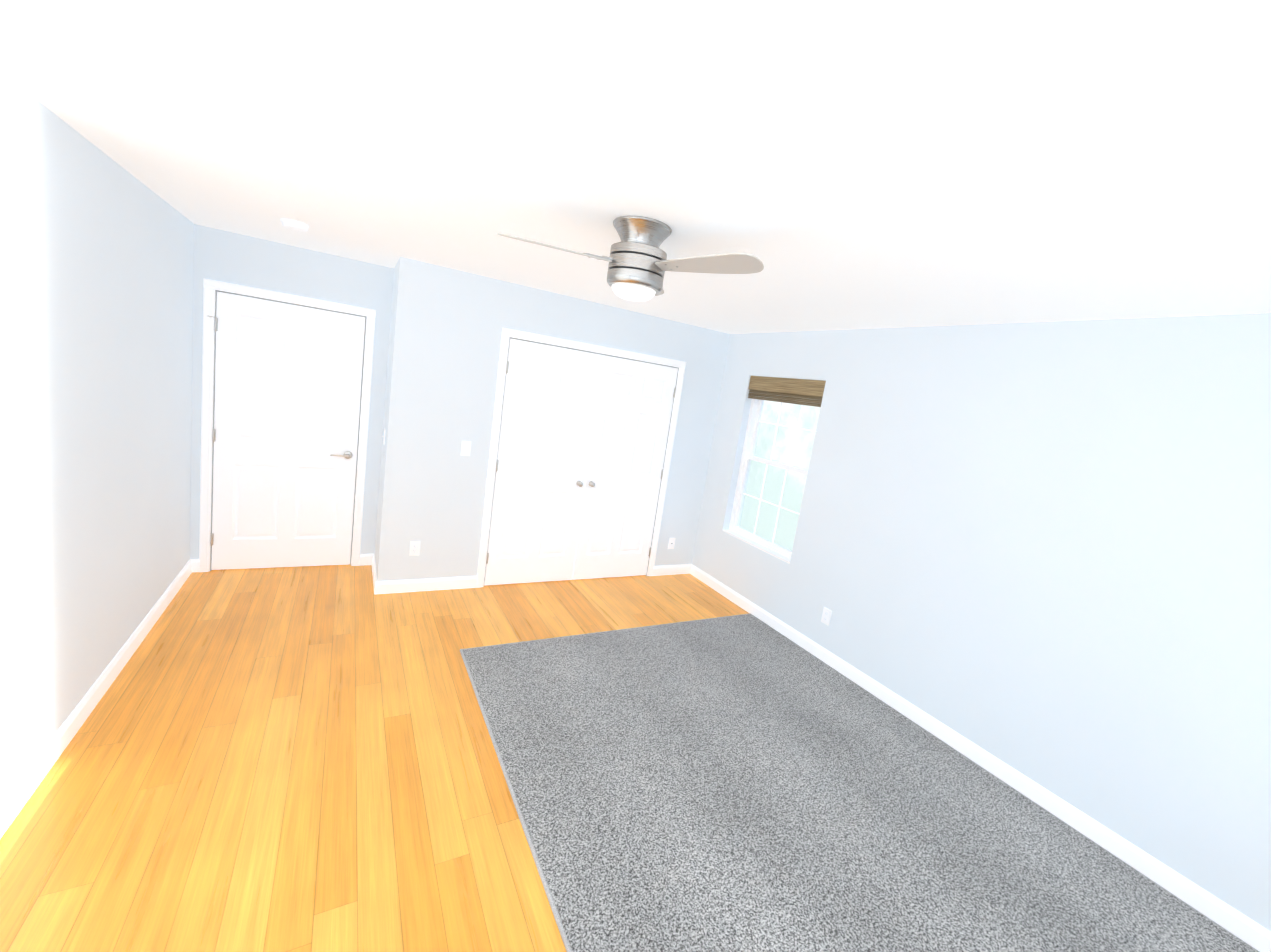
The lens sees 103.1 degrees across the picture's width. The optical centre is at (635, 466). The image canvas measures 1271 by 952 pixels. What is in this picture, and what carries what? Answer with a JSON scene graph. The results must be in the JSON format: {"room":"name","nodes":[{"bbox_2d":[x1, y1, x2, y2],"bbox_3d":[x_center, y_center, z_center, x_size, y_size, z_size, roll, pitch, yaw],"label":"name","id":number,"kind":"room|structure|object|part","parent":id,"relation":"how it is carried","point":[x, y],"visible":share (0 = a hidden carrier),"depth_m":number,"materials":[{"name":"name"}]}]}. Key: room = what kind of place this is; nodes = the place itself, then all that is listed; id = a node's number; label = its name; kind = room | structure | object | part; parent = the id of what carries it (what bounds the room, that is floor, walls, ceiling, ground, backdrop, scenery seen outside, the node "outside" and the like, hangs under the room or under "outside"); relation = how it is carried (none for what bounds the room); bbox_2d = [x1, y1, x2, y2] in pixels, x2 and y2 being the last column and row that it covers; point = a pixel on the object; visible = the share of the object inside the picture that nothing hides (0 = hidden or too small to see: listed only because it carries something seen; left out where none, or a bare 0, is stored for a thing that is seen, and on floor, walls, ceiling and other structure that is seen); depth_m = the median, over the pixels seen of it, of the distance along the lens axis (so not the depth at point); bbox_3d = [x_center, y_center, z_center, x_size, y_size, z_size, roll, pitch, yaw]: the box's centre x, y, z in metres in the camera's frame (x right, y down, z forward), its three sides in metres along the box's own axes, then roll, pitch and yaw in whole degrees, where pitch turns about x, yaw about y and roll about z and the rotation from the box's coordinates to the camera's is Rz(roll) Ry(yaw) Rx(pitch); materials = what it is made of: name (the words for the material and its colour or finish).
{"room":"empty bedroom","nodes":[
{"label":"empty bedroom","id":0,"kind":"room"},
{"bbox_2d":[0,71,193,804],"bbox_3d":[-1.954,0.080,1.360,0.120,2.440,5.020,3,10,-30],"label":"wall","id":1,"kind":"structure","parent":0,"point":[96,294],"depth_m":2.06,"materials":[{"name":"paint"}]},
{"bbox_2d":[0,559,191,838],"bbox_3d":[-2.093,1.217,1.618,0.014,0.098,4.900,3,10,-30],"label":"baseboard","id":2,"kind":"structure","parent":1,"relation":"attached to","point":[14,802],"depth_m":2.17,"materials":[{"name":"white wood"}]},
{"bbox_2d":[190,224,393,558],"bbox_3d":[-1.406,-0.328,4.579,4.230,2.440,0.120,3,10,-30],"label":"wall","id":3,"kind":"structure","parent":0,"point":[235,258],"depth_m":3.68,"materials":[{"name":"paint"}]},
{"bbox_2d":[191,559,198,571],"bbox_3d":[-3.245,0.731,3.716,0.055,0.098,0.014,3,10,-30],"label":"baseboard","id":4,"kind":"structure","parent":3,"relation":"attached to","point":[195,565],"depth_m":3.71,"materials":[{"name":"white wood"}]},
{"bbox_2d":[207,292,364,569],"bbox_3d":[-2.648,-0.191,3.829,0.948,2.023,0.096,3,10,-30],"label":"entry door","id":5,"kind":"structure","parent":3,"relation":"in","point":[288,378],"depth_m":3.83,"materials":[{"name":"white wood"}]},
{"bbox_3d":[-3.032,-0.223,3.601,0.054,1.665,0.035,3,10,-30],"label":"entry door hinges","id":6,"kind":"part","parent":5,"relation":"part of","materials":[{"name":"silver metal"}]},
{"bbox_3d":[-2.334,-0.089,4.008,0.155,0.064,0.061,3,10,-30],"label":"handle","id":7,"kind":"part","parent":5,"relation":"part of","materials":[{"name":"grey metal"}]},
{"bbox_2d":[199,279,375,571],"bbox_3d":[-2.656,-0.232,3.890,1.040,2.100,0.137,3,10,-30],"label":"door frame","id":8,"kind":"structure","parent":3,"relation":"attached to","point":[211,287],"depth_m":3.69,"materials":[{"name":"white wood"}]},
{"bbox_2d":[359,554,372,565],"bbox_3d":[-2.275,0.788,4.274,0.107,0.098,0.014,3,10,-30],"label":"baseboard","id":9,"kind":"structure","parent":3,"relation":"attached to","point":[365,559],"depth_m":4.26,"materials":[{"name":"white wood"}]},
{"bbox_2d":[0,565,748,951],"bbox_3d":[-0.309,1.430,2.667,4.410,0.120,5.140,3,10,-30],"label":"floor","id":10,"kind":"structure","parent":0,"point":[288,759],"depth_m":2.06,"materials":[{"name":"brown wood"}]},
{"bbox_2d":[460,613,1258,951],"bbox_3d":[0.681,1.531,2.500,2.448,0.016,3.065,3,10,-30],"label":"rug","id":11,"kind":"object","parent":10,"relation":"on","point":[744,783],"visible":0.96,"depth_m":2.25,"materials":[{"name":"grey carpet"}]},
{"bbox_2d":[374,256,418,580],"bbox_3d":[-1.868,-0.293,3.906,0.120,2.440,0.600,3,10,-30],"label":"wall","id":12,"kind":"structure","parent":0,"point":[403,306],"depth_m":3.66,"materials":[{"name":"paint"}]},
{"bbox_2d":[372,554,376,588],"bbox_3d":[-2.094,0.849,4.046,0.014,0.098,0.600,3,10,-30],"label":"baseboard","id":13,"kind":"structure","parent":12,"relation":"attached to","point":[374,570],"depth_m":4.01,"materials":[{"name":"white wood"}]},
{"bbox_2d":[395,261,729,579],"bbox_3d":[-0.494,-0.171,4.424,2.788,2.440,0.120,3,10,-30],"label":"wall","id":14,"kind":"structure","parent":0,"point":[462,319],"depth_m":3.92,"materials":[{"name":"paint"}]},
{"bbox_2d":[409,541,419,555],"bbox_3d":[-1.689,0.628,3.866,0.070,0.115,0.008,3,10,-30],"label":"electrical outlet","id":15,"kind":"object","parent":14,"relation":"attached to","point":[414,548],"visible":1,"depth_m":3.86,"materials":[{"name":"white plastic"}]},
{"bbox_2d":[374,576,476,594],"bbox_3d":[-1.629,0.929,3.966,0.747,0.098,0.014,3,10,-30],"label":"baseboard","id":16,"kind":"structure","parent":14,"relation":"attached to","point":[410,585],"depth_m":3.95,"materials":[{"name":"white wood"}]},
{"bbox_2d":[461,441,470,455],"bbox_3d":[-1.307,-0.138,3.896,0.070,0.115,0.018,3,10,-30],"label":"light switch","id":17,"kind":"object","parent":14,"relation":"attached to","point":[465,448],"visible":1,"depth_m":3.90,"materials":[{"name":"white plastic"}]},
{"bbox_2d":[486,361,508,563],"bbox_3d":[-1.108,-0.006,4.041,0.022,1.662,0.012,3,10,-30],"label":"left closet door hinges","id":18,"kind":"object","parent":14,"relation":"attached to","point":[497,462],"visible":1,"depth_m":4.04,"materials":[{"name":"grey metal"}]},
{"bbox_2d":[484,338,600,585],"bbox_3d":[-0.767,0.023,4.233,0.784,2.023,0.093,3,10,-30],"label":"closet door","id":19,"kind":"structure","parent":14,"relation":"in","point":[550,392],"depth_m":4.23,"materials":[{"name":"white wood"}]},
{"bbox_3d":[-0.483,0.153,4.402,0.048,0.048,0.058,3,10,-30],"label":"knob","id":20,"kind":"part","parent":19,"relation":"part of","materials":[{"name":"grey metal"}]},
{"bbox_2d":[476,328,685,587],"bbox_3d":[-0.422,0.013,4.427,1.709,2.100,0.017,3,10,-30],"label":"door frame","id":21,"kind":"structure","parent":14,"relation":"attached to","point":[507,333],"depth_m":4.13,"materials":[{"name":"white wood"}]},
{"bbox_2d":[572,355,677,579],"bbox_3d":[-0.083,0.064,4.626,0.784,2.023,0.093,3,10,-30],"label":"closet door","id":22,"kind":"structure","parent":14,"relation":"in","point":[631,423],"depth_m":4.62,"materials":[{"name":"white wood"}]},
{"bbox_3d":[-0.382,0.159,4.460,0.048,0.048,0.058,3,10,-30],"label":"knob","id":23,"kind":"part","parent":22,"relation":"part of","materials":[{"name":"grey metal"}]},
{"bbox_2d":[648,387,675,556],"bbox_3d":[0.256,0.074,4.824,0.022,1.662,0.012,3,10,-30],"label":"right closet door hinges","id":24,"kind":"object","parent":14,"relation":"attached to","point":[662,469],"visible":1,"depth_m":4.82,"materials":[{"name":"grey metal"}]},
{"bbox_2d":[653,564,690,575],"bbox_3d":[0.376,1.048,5.118,0.466,0.098,0.014,3,10,-30],"label":"baseboard","id":25,"kind":"structure","parent":14,"relation":"attached to","point":[671,569],"depth_m":5.11,"materials":[{"name":"white"}]},
{"bbox_2d":[668,538,675,548],"bbox_3d":[0.362,0.769,5.049,0.070,0.115,0.007,3,10,-30],"label":"electrical outlet","id":26,"kind":"object","parent":14,"relation":"attached to","point":[671,544],"visible":1,"depth_m":5.05,"materials":[{"name":"white plastic"}]},
{"bbox_2d":[0,0,1270,333],"bbox_3d":[0.058,-1.075,2.288,4.410,0.120,5.140,3,10,-30],"label":"ceiling","id":27,"kind":"structure","parent":0,"point":[850,164],"depth_m":1.34,"materials":[{"name":"paint"}]},
{"bbox_2d":[281,218,308,231],"bbox_3d":[-1.957,-1.380,2.901,0.136,0.041,0.136,3,10,-30],"label":"smoke detector","id":28,"kind":"object","parent":27,"relation":"attached to","point":[294,225],"visible":1,"depth_m":2.86,"materials":[{"name":"white plastic"}]},
{"bbox_2d":[497,216,763,301],"bbox_3d":[-0.057,-0.839,2.022,0.933,0.295,0.994,3,10,-30],"label":"fan","id":29,"kind":"object","parent":27,"relation":"hanging from","point":[639,264],"visible":1,"depth_m":1.99,"materials":[{"name":"silver metal"}]},
{"bbox_3d":[-0.313,-0.854,1.981,0.448,0.035,0.150,3,10,-30],"label":"blade","id":30,"kind":"part","parent":29,"relation":"part of","materials":[{"name":"silver metal"}]},
{"bbox_3d":[0.274,-0.755,1.899,0.242,0.035,0.433,3,10,-30],"label":"blade","id":31,"kind":"part","parent":29,"relation":"part of","materials":[{"name":"silver metal"}]},
{"bbox_2d":[692,313,1270,931],"bbox_3d":[1.706,0.286,3.530,0.180,2.440,5.140,3,10,-30],"label":"wall","id":32,"kind":"structure","parent":0,"point":[1040,553],"depth_m":2.55,"materials":[{"name":"paint"}]},
{"bbox_2d":[723,376,825,563],"bbox_3d":[1.219,-0.016,4.396,0.163,1.485,0.870,3,10,-30],"label":"window","id":33,"kind":"structure","parent":32,"relation":"in","point":[791,390],"depth_m":4.46,"materials":[{"name":"white plastic"}]},
{"bbox_3d":[1.186,0.323,4.457,0.030,0.727,0.786,3,10,-30],"label":"window sash","id":34,"kind":"part","parent":33,"relation":"part of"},
{"bbox_3d":[1.186,0.323,4.457,0.004,0.663,0.722,3,10,-30],"label":"sash glass","id":35,"kind":"part","parent":33,"relation":"part of","materials":[{"name":"clear glass"}]},
{"bbox_3d":[1.316,-0.347,4.374,0.030,0.718,0.786,3,10,-30],"label":"window sash","id":36,"kind":"part","parent":33,"relation":"part of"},
{"bbox_2d":[747,376,825,407],"bbox_3d":[1.265,-0.644,4.276,0.052,0.203,0.862,3,10,-30],"label":"shade","id":37,"kind":"object","parent":33,"relation":"attached to","point":[789,389],"depth_m":4.23,"materials":[{"name":"brown wood"}]},
{"bbox_3d":[1.316,-0.347,4.374,0.004,0.654,0.722,3,10,-30],"label":"sash glass","id":38,"kind":"part","parent":33,"relation":"part of","materials":[{"name":"clear glass"}]},
{"bbox_2d":[821,607,831,625],"bbox_3d":[1.419,1.115,3.755,0.008,0.115,0.070,3,10,-30],"label":"electrical outlet","id":39,"kind":"object","parent":32,"relation":"attached to","point":[826,616],"visible":1,"depth_m":3.75,"materials":[{"name":"white plastic"}]},
{"bbox_2d":[690,564,1270,951],"bbox_3d":[1.598,1.487,3.398,0.014,0.098,4.300,3,10,-30],"label":"baseboard","id":40,"kind":"structure","parent":32,"relation":"attached to","point":[1247,930],"depth_m":2.56,"materials":[{"name":"white wood"}]},
{"label":"outside","id":41,"kind":"structure","parent":0,"visible":0},
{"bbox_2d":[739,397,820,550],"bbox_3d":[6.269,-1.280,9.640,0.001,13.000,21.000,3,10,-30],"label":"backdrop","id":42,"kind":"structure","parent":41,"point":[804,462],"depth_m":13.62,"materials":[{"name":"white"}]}
]}

